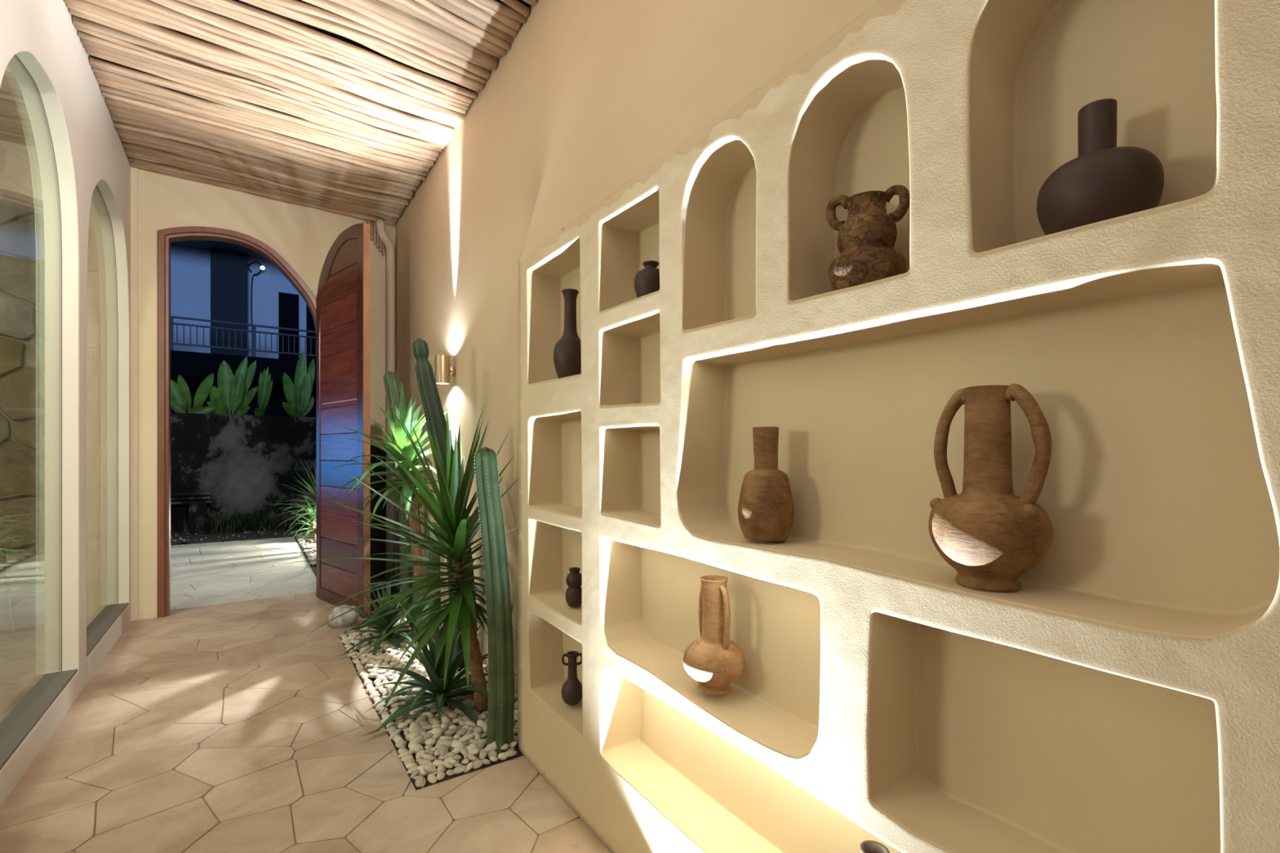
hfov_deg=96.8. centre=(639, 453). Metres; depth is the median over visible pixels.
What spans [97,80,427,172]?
pole
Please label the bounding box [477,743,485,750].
pebble
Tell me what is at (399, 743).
pebble
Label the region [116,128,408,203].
pole
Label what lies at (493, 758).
pebble
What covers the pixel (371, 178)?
pole
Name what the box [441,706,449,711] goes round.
pebble
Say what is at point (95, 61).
pole
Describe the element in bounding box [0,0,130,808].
wall
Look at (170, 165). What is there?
pole
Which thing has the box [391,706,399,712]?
pebble
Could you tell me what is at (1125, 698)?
wall
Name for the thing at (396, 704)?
pebble
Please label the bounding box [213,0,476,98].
pole
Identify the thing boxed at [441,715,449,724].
pebble
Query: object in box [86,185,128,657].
window
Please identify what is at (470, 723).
pebble
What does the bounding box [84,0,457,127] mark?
pole
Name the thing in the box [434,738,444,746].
pebble
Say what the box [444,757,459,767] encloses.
pebble
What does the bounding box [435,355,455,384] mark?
wall sconce
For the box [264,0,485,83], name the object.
pole
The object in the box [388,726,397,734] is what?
pebble
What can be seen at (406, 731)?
pebble
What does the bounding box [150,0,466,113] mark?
pole
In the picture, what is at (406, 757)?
pebble
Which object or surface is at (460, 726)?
pebble
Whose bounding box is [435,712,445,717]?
pebble
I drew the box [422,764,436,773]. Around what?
pebble
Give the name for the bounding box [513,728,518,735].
pebble
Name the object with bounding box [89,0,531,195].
ceiling
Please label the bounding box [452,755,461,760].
pebble
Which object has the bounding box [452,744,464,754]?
pebble
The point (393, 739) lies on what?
pebble
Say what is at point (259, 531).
gravel stones
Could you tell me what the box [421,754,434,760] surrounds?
pebble
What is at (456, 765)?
pebble
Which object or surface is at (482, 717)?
pebble
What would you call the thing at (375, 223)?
stick
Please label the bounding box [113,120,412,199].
pole
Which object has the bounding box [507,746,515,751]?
pebble
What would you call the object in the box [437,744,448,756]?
pebble
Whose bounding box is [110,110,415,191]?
pole
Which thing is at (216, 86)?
pole
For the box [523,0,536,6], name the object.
pole
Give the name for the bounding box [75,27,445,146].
pole
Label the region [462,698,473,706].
pebble
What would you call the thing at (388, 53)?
pole
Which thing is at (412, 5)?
pole
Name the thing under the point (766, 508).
bottle vase
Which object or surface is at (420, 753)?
pebble
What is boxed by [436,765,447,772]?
pebble
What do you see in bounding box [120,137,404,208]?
pole
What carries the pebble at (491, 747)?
on the planter bed at (394, 590)
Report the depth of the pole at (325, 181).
4.24 m
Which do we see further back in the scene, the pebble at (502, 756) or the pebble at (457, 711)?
the pebble at (457, 711)
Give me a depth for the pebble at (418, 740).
2.20 m
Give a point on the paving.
(205, 574)
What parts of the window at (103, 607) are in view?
sill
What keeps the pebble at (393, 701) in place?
on the planter bed at (394, 590)
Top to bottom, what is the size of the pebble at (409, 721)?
0.027 m
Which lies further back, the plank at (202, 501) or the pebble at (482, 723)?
the plank at (202, 501)
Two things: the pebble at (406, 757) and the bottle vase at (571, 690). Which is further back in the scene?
the pebble at (406, 757)
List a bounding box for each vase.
[553,288,581,378]
[561,650,582,706]
[565,567,582,607]
[634,260,659,297]
[737,426,794,541]
[859,840,889,852]
[1036,98,1164,235]
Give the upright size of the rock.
0.148 m
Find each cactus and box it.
[382,371,422,617]
[411,337,477,671]
[424,522,440,626]
[473,447,515,753]
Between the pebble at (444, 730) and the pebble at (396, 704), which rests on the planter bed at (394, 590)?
the pebble at (444, 730)
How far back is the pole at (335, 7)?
2.66 m
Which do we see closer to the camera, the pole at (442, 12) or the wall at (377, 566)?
the pole at (442, 12)
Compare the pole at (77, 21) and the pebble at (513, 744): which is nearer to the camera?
the pebble at (513, 744)
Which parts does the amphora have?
clay knob, handle, handle, clay knob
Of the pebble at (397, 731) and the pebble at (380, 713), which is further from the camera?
the pebble at (380, 713)
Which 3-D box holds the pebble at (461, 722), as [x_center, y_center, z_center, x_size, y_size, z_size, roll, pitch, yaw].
[-0.739,1.125,2.372,0.027,0.022,0.050,0,0,-45]
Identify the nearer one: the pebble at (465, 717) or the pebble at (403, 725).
the pebble at (403, 725)
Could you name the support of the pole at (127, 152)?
attached to the ceiling at (327, 33)
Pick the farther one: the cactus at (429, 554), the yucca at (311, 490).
the yucca at (311, 490)
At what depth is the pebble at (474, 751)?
2.12 m
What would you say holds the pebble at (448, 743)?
on the planter bed at (394, 590)
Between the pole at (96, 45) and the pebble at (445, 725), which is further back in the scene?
the pole at (96, 45)
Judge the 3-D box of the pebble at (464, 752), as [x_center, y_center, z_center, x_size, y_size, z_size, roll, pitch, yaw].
[-0.658,1.124,2.137,0.042,0.021,0.026,0,0,23]
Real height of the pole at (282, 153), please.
0.080 m
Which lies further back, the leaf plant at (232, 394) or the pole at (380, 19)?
the leaf plant at (232, 394)
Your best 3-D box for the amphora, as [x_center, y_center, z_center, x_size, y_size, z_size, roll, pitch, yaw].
[0.528,0.049,0.864,0.158,0.303,0.158,0,0,-8]
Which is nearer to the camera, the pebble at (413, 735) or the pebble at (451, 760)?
the pebble at (451, 760)
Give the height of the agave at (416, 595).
0.419 m
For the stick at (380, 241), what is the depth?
4.78 m
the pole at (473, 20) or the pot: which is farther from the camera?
the pole at (473, 20)
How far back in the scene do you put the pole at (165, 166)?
4.05 m
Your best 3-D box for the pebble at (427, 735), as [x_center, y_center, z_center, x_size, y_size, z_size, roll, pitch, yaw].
[-0.844,1.123,2.247,0.035,0.021,0.061,0,0,20]
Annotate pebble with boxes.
[377,708,387,715]
[380,715,390,724]
[381,713,390,718]
[386,722,394,728]
[386,725,397,732]
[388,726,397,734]
[389,699,397,705]
[389,728,400,740]
[391,702,400,708]
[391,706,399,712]
[392,734,401,741]
[394,717,404,725]
[394,736,403,743]
[395,739,406,748]
[397,722,408,728]
[397,748,408,754]
[398,751,413,758]
[399,743,405,749]
[400,755,413,762]
[403,715,414,720]
[404,719,414,725]
[404,729,408,736]
[404,759,415,765]
[405,732,411,742]
[405,762,418,769]
[407,765,418,773]
[408,721,421,732]
[408,731,420,741]
[408,735,423,748]
[409,710,417,715]
[409,742,423,753]
[410,769,419,778]
[413,706,424,711]
[413,775,423,780]
[415,715,427,723]
[415,750,426,758]
[415,777,424,787]
[417,710,423,716]
[417,728,425,735]
[417,759,432,765]
[417,764,435,776]
[419,720,429,725]
[421,724,433,730]
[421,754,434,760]
[422,706,430,711]
[422,711,433,718]
[422,732,433,742]
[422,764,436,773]
[424,745,432,750]
[425,737,435,746]
[425,749,434,755]
[427,702,435,708]
[427,773,436,783]
[428,716,439,724]
[429,707,437,712]
[430,727,442,735]
[431,724,440,728]
[431,732,442,740]
[432,760,444,767]
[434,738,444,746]
[434,740,452,750]
[434,750,439,756]
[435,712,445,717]
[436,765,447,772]
[436,771,444,780]
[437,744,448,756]
[437,753,448,760]
[439,736,452,741]
[440,721,448,728]
[440,726,447,735]
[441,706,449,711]
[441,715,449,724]
[442,761,452,768]
[443,708,451,715]
[444,728,457,735]
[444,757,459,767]
[445,769,453,776]
[446,751,455,757]
[448,712,457,718]
[448,724,457,728]
[450,740,463,748]
[452,718,462,723]
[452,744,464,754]
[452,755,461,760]
[453,734,461,739]
[453,763,462,767]
[453,764,466,774]
[454,708,462,714]
[454,724,462,734]
[456,728,466,736]
[457,733,474,742]
[458,720,465,725]
[460,747,468,755]
[461,715,471,720]
[461,724,470,728]
[461,758,469,764]
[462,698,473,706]
[462,761,473,773]
[464,720,476,727]
[464,729,473,735]
[466,726,474,731]
[466,743,477,751]
[467,753,475,760]
[468,748,479,755]
[469,738,479,745]
[471,710,479,715]
[471,760,483,768]
[472,732,481,740]
[473,727,482,733]
[475,748,488,757]
[476,720,487,728]
[477,713,486,719]
[477,739,486,744]
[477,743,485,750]
[479,750,486,759]
[480,733,486,738]
[482,725,487,733]
[482,759,490,764]
[484,741,496,752]
[487,751,497,759]
[489,755,497,761]
[497,752,507,759]
[500,743,508,750]
[504,751,517,757]
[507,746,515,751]
[508,741,517,747]
[513,715,518,720]
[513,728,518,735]
[513,735,518,741]
[514,709,518,715]
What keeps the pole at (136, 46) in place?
attached to the ceiling at (327, 33)
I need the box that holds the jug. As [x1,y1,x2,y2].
[683,575,745,695]
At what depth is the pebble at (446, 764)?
2.04 m
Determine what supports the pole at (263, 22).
attached to the ceiling at (327, 33)
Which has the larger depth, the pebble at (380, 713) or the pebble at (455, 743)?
the pebble at (380, 713)
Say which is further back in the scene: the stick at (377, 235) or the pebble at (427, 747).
the stick at (377, 235)
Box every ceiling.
[0,74,27,152]
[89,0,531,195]
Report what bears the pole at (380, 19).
attached to the ceiling at (327, 33)
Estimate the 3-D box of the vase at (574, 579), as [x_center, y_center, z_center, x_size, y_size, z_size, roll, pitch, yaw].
[-0.226,0.462,1.965,0.063,0.129,0.063,0,0,39]
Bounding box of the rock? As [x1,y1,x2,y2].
[328,604,359,628]
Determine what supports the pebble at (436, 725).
on the pebble at (444, 730)
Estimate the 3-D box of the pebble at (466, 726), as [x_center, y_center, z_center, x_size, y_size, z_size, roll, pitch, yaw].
[-0.714,1.125,2.324,0.036,0.028,0.038,0,0,-32]
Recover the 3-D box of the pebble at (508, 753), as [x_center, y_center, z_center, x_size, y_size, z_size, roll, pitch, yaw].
[-0.491,1.136,2.150,0.034,0.021,0.056,0,0,34]
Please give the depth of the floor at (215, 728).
2.08 m
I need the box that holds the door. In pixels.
[157,222,370,617]
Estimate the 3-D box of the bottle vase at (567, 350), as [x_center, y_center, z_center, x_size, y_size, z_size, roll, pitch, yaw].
[-0.245,-0.412,2.002,0.118,0.319,0.118,0,0,-12]
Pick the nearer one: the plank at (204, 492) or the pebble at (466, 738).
the pebble at (466, 738)
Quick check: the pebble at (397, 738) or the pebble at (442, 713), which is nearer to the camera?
the pebble at (397, 738)
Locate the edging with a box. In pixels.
[338,635,522,790]
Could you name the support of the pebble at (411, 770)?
on the planter bed at (394, 590)
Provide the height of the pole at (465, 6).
0.077 m
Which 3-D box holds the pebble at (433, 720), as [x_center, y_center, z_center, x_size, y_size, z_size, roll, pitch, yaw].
[-0.863,1.124,2.385,0.069,0.026,0.042,0,0,37]
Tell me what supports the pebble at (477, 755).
on the planter bed at (394, 590)
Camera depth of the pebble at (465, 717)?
2.40 m
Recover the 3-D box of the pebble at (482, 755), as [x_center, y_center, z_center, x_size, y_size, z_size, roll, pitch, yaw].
[-0.585,1.124,2.118,0.027,0.020,0.050,0,0,-12]
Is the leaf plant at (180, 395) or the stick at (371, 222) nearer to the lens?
the stick at (371, 222)
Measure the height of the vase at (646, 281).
0.115 m
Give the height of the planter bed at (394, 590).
0.001 m
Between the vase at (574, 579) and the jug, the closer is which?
the jug
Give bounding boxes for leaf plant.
[170,373,216,413]
[207,355,257,414]
[253,366,272,415]
[282,350,315,417]
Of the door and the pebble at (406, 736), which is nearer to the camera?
the pebble at (406, 736)
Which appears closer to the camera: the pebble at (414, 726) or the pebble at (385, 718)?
the pebble at (414, 726)
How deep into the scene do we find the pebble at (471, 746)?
2.16 m
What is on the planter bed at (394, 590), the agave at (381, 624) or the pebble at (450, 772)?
the pebble at (450, 772)
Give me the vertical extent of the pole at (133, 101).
0.077 m
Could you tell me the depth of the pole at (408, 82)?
2.82 m
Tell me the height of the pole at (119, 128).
0.050 m
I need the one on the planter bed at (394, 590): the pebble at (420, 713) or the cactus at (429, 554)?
the pebble at (420, 713)
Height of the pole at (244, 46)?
0.064 m
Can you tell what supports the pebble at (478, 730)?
on the planter bed at (394, 590)
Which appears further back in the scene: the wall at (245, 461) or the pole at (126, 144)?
the wall at (245, 461)
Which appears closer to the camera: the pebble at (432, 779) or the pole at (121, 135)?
the pebble at (432, 779)
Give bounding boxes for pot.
[826,184,910,290]
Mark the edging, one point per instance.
(392, 740)
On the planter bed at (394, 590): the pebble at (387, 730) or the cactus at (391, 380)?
the pebble at (387, 730)
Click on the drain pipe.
(380, 223)
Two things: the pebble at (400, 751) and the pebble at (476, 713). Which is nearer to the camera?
the pebble at (400, 751)
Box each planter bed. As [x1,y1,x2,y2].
[293,536,386,582]
[343,585,522,787]
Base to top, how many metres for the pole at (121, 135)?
0.078 m
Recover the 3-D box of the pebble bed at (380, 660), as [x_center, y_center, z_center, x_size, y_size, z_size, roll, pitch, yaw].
[-1.402,1.130,3.354,0.581,0.058,2.295,0,0,-35]
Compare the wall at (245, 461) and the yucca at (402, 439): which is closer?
the yucca at (402, 439)
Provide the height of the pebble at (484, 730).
0.033 m
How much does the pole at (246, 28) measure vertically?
0.061 m
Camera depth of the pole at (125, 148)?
4.15 m
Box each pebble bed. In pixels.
[294,533,315,565]
[339,603,518,710]
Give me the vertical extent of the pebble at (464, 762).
0.019 m
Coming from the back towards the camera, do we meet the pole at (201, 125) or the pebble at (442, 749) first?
the pole at (201, 125)
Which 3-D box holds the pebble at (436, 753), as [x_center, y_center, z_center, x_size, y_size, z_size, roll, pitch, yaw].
[-0.763,1.138,2.157,0.031,0.019,0.035,0,0,-11]
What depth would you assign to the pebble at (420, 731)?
2.31 m
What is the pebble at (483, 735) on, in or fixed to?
on the planter bed at (394, 590)
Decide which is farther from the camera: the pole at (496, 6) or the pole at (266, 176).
the pole at (266, 176)
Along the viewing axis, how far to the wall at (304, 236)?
4.12 m
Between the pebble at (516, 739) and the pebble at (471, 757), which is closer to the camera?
the pebble at (471, 757)
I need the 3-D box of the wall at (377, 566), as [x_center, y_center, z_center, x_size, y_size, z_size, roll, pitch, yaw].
[-2.462,0.300,5.348,0.980,1.700,0.100,0,0,-35]
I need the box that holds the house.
[170,240,315,417]
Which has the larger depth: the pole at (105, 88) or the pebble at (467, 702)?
the pole at (105, 88)
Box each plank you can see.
[170,491,211,496]
[170,495,211,500]
[170,499,211,504]
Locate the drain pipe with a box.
[376,218,395,587]
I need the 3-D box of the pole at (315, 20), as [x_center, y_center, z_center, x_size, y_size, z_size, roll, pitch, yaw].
[-1.528,-1.972,2.547,1.689,0.067,0.074,0,0,-35]
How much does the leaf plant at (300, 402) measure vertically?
1.239 m
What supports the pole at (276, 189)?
attached to the ceiling at (327, 33)
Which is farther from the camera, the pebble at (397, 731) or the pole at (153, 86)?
the pole at (153, 86)
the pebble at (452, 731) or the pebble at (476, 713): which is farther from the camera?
the pebble at (476, 713)
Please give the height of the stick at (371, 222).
0.157 m
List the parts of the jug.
handle, handle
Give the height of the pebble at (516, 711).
0.028 m
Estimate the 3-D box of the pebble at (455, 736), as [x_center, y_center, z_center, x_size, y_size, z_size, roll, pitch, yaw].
[-0.723,1.123,2.251,0.031,0.019,0.029,0,0,35]
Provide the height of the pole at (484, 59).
0.085 m
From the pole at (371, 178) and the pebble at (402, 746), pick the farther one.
the pole at (371, 178)
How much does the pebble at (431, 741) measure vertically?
0.026 m
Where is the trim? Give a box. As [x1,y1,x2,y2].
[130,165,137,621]
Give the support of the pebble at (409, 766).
on the planter bed at (394, 590)
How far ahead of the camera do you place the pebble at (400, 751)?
2.16 m
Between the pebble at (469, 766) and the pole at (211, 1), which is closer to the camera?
the pebble at (469, 766)
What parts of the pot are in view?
handle, handle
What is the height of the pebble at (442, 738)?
0.020 m
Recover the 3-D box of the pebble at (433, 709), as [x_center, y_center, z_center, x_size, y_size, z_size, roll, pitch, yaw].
[-0.899,1.122,2.479,0.034,0.024,0.034,0,0,42]
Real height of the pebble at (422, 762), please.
0.025 m
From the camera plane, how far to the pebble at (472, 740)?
2.21 m
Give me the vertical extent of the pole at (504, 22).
0.067 m
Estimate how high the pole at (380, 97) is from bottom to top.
0.063 m
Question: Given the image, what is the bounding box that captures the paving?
[170,537,386,609]
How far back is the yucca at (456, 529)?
2.39 m
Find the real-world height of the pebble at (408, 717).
0.023 m
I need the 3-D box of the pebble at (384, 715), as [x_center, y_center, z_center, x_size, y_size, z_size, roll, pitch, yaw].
[-1.094,1.136,2.451,0.035,0.021,0.034,0,0,40]
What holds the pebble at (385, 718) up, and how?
on the planter bed at (394, 590)
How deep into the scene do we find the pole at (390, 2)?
2.63 m
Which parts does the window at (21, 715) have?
sill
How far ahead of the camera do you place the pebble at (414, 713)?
2.45 m
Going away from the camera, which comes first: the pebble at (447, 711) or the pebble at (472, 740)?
the pebble at (472, 740)
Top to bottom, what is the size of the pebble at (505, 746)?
0.018 m
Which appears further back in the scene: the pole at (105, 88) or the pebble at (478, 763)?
the pole at (105, 88)
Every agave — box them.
[328,578,427,657]
[362,614,518,736]
[397,573,447,643]
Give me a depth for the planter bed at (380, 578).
5.37 m
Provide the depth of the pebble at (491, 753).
2.14 m
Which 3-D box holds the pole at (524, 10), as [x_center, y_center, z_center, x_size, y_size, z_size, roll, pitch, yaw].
[-1.176,-1.979,2.033,1.687,0.067,0.095,0,0,-35]
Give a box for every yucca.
[275,461,315,540]
[279,402,518,718]
[286,490,315,542]
[332,383,453,639]
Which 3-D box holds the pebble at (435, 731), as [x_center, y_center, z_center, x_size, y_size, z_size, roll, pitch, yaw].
[-0.821,1.123,2.289,0.049,0.030,0.051,0,0,-20]
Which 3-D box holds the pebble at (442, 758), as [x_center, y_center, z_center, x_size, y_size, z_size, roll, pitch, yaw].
[-0.729,1.137,2.128,0.055,0.025,0.030,0,0,-3]
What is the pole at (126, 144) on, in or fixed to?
attached to the ceiling at (327, 33)
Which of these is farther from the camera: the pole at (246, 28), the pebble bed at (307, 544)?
the pebble bed at (307, 544)
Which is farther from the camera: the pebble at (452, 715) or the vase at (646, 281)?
the pebble at (452, 715)
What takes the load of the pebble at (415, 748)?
on the pebble
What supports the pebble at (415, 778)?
on the planter bed at (394, 590)
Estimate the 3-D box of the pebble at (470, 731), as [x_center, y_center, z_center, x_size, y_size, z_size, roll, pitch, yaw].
[-0.683,1.122,2.271,0.029,0.025,0.054,0,0,17]
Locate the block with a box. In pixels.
[188,502,207,533]
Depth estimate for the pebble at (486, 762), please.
2.09 m
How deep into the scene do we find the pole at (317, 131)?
3.37 m
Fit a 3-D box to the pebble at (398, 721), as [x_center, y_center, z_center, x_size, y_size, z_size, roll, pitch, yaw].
[-1.006,1.124,2.378,0.039,0.027,0.036,0,0,15]
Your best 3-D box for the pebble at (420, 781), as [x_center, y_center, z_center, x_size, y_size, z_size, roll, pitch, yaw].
[-0.760,1.137,1.966,0.032,0.023,0.057,0,0,-18]
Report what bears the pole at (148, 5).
attached to the ceiling at (327, 33)
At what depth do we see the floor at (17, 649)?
3.11 m
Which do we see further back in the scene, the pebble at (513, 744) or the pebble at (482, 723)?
the pebble at (482, 723)
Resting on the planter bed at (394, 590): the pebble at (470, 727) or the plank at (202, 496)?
the pebble at (470, 727)
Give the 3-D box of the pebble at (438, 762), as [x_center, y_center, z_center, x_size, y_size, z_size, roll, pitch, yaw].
[-0.731,1.125,2.060,0.051,0.024,0.030,0,0,6]
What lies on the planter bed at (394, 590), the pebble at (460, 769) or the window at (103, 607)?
the pebble at (460, 769)
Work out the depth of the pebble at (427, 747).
2.19 m
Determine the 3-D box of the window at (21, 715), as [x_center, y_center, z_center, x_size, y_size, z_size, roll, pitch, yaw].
[-2.392,-0.242,2.178,0.136,2.563,1.181,0,0,-35]
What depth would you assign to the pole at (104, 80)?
3.47 m
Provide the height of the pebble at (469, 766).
0.021 m
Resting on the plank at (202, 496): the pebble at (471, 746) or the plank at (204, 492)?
the plank at (204, 492)
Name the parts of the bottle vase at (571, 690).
handle, handle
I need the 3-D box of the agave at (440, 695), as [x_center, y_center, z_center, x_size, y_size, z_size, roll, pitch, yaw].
[-0.878,0.912,2.559,0.660,0.436,0.665,0,0,-23]
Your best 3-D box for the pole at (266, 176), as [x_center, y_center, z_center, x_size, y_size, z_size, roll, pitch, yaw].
[-2.602,-1.990,4.101,1.689,0.086,0.087,0,0,-36]
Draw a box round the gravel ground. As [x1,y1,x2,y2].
[170,524,312,545]
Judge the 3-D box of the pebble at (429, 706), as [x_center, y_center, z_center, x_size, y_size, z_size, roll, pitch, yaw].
[-0.929,1.125,2.533,0.028,0.021,0.033,0,0,21]
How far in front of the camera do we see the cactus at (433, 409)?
2.90 m
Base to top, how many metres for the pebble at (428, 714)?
0.022 m
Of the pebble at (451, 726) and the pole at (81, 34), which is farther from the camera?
the pole at (81, 34)
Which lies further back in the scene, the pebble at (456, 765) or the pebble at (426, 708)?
the pebble at (426, 708)
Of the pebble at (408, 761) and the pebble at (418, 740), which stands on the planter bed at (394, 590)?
the pebble at (408, 761)
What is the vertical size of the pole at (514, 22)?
0.056 m
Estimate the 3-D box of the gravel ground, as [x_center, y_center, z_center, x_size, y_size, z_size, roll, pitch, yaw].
[-5.678,1.151,8.231,10.000,0.065,1.720,0,0,-35]
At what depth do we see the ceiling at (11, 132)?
3.36 m
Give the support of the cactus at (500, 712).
on the planter bed at (394, 590)
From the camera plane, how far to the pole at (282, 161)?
3.79 m
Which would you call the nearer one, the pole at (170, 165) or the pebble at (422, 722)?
the pebble at (422, 722)
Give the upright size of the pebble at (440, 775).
0.020 m
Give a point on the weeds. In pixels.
(221, 526)
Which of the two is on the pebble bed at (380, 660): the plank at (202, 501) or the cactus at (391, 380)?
the cactus at (391, 380)
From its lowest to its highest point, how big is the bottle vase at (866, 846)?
0.198 m
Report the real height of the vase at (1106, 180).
0.177 m
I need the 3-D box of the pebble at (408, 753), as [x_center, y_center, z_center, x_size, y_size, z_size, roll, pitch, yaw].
[-0.881,1.137,2.146,0.054,0.020,0.033,0,0,-44]
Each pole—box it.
[64,0,453,134]
[66,4,452,137]
[69,8,450,139]
[72,14,448,142]
[75,26,447,145]
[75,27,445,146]
[78,30,444,149]
[80,31,441,151]
[83,44,439,156]
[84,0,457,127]
[86,49,436,156]
[88,56,436,160]
[90,64,434,163]
[92,66,433,165]
[94,71,431,168]
[96,76,429,170]
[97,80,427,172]
[99,84,426,176]
[102,90,425,180]
[104,0,459,122]
[105,97,420,184]
[106,0,461,122]
[107,104,418,186]
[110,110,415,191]
[111,110,417,189]
[111,115,413,195]
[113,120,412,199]
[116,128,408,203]
[117,130,408,205]
[119,128,412,198]
[119,134,406,206]
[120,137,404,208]
[121,0,464,120]
[121,140,404,210]
[122,141,402,213]
[124,146,402,215]
[124,149,399,217]
[126,153,399,218]
[128,155,397,222]
[129,160,395,225]
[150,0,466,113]
[155,0,468,109]
[169,164,375,216]
[177,0,470,106]
[192,0,471,102]
[206,0,475,97]
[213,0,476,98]
[240,0,479,92]
[248,0,484,89]
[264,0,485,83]
[302,0,490,79]
[324,181,409,199]
[329,0,492,70]
[345,0,497,70]
[378,0,500,57]
[391,0,506,55]
[414,0,511,50]
[429,0,513,43]
[444,0,517,36]
[466,0,520,26]
[473,0,527,23]
[481,8,519,30]
[500,0,529,17]
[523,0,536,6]
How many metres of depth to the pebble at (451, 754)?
2.11 m
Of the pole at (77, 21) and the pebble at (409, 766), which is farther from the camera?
the pole at (77, 21)
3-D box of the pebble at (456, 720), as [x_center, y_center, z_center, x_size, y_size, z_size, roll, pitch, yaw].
[-0.764,1.124,2.389,0.044,0.021,0.027,0,0,-15]
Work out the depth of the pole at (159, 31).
2.83 m
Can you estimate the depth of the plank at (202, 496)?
8.24 m
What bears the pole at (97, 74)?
attached to the ceiling at (327, 33)
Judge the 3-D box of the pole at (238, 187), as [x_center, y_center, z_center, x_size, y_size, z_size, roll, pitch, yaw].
[-2.778,-1.971,4.357,1.690,0.071,0.063,0,0,-35]
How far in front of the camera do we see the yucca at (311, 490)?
6.67 m
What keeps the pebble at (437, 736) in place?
on the planter bed at (394, 590)
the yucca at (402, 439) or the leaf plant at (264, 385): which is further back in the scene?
the leaf plant at (264, 385)
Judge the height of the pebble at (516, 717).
0.020 m
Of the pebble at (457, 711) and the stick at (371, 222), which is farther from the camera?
the stick at (371, 222)
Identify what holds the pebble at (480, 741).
on the pebble at (480, 746)
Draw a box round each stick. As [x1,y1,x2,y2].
[370,221,373,240]
[373,221,376,244]
[376,231,378,248]
[378,238,382,252]
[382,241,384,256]
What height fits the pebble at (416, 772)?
0.018 m
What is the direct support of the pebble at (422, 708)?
on the pebble
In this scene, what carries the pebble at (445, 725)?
on the planter bed at (394, 590)
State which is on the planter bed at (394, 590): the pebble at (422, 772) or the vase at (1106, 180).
the pebble at (422, 772)
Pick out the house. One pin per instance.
(229, 303)
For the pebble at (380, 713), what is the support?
on the planter bed at (394, 590)
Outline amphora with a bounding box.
[928,383,1053,591]
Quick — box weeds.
[170,503,311,536]
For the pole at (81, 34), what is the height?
0.056 m
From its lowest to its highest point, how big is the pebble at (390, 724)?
0.023 m
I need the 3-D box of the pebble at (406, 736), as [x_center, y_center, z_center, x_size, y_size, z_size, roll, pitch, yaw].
[-0.916,1.139,2.279,0.046,0.031,0.048,0,0,10]
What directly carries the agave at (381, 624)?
on the pebble bed at (380, 660)
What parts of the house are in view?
post, rail, post, bulb, doorway, doorway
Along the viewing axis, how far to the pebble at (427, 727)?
2.32 m
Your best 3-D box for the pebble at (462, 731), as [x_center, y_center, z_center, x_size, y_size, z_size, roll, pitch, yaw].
[-0.717,1.123,2.288,0.033,0.020,0.044,0,0,44]
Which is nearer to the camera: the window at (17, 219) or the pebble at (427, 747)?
the pebble at (427, 747)
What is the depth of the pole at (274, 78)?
3.02 m
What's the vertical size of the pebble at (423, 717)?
0.032 m
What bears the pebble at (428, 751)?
on the planter bed at (394, 590)
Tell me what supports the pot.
on the wall at (1125, 698)
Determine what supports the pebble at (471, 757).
on the planter bed at (394, 590)
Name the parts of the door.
plank panel, frame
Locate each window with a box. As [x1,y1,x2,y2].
[0,54,77,769]
[0,146,35,633]
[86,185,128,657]
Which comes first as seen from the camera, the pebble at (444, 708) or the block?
the pebble at (444, 708)
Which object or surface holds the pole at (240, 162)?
attached to the ceiling at (327, 33)
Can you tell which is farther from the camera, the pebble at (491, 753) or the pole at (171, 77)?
the pole at (171, 77)
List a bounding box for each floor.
[0,585,611,852]
[0,629,35,713]
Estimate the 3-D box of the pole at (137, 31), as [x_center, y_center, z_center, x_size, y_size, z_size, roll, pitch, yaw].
[-1.850,-1.978,3.015,1.696,0.069,0.081,0,0,-35]
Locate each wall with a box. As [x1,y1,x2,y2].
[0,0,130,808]
[137,167,395,619]
[170,413,315,531]
[345,444,386,576]
[395,0,1279,852]
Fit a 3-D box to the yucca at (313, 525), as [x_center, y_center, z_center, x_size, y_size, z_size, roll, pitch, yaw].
[-4.073,0.816,7.175,0.719,0.755,0.723,0,0,-24]
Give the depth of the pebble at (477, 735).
2.24 m

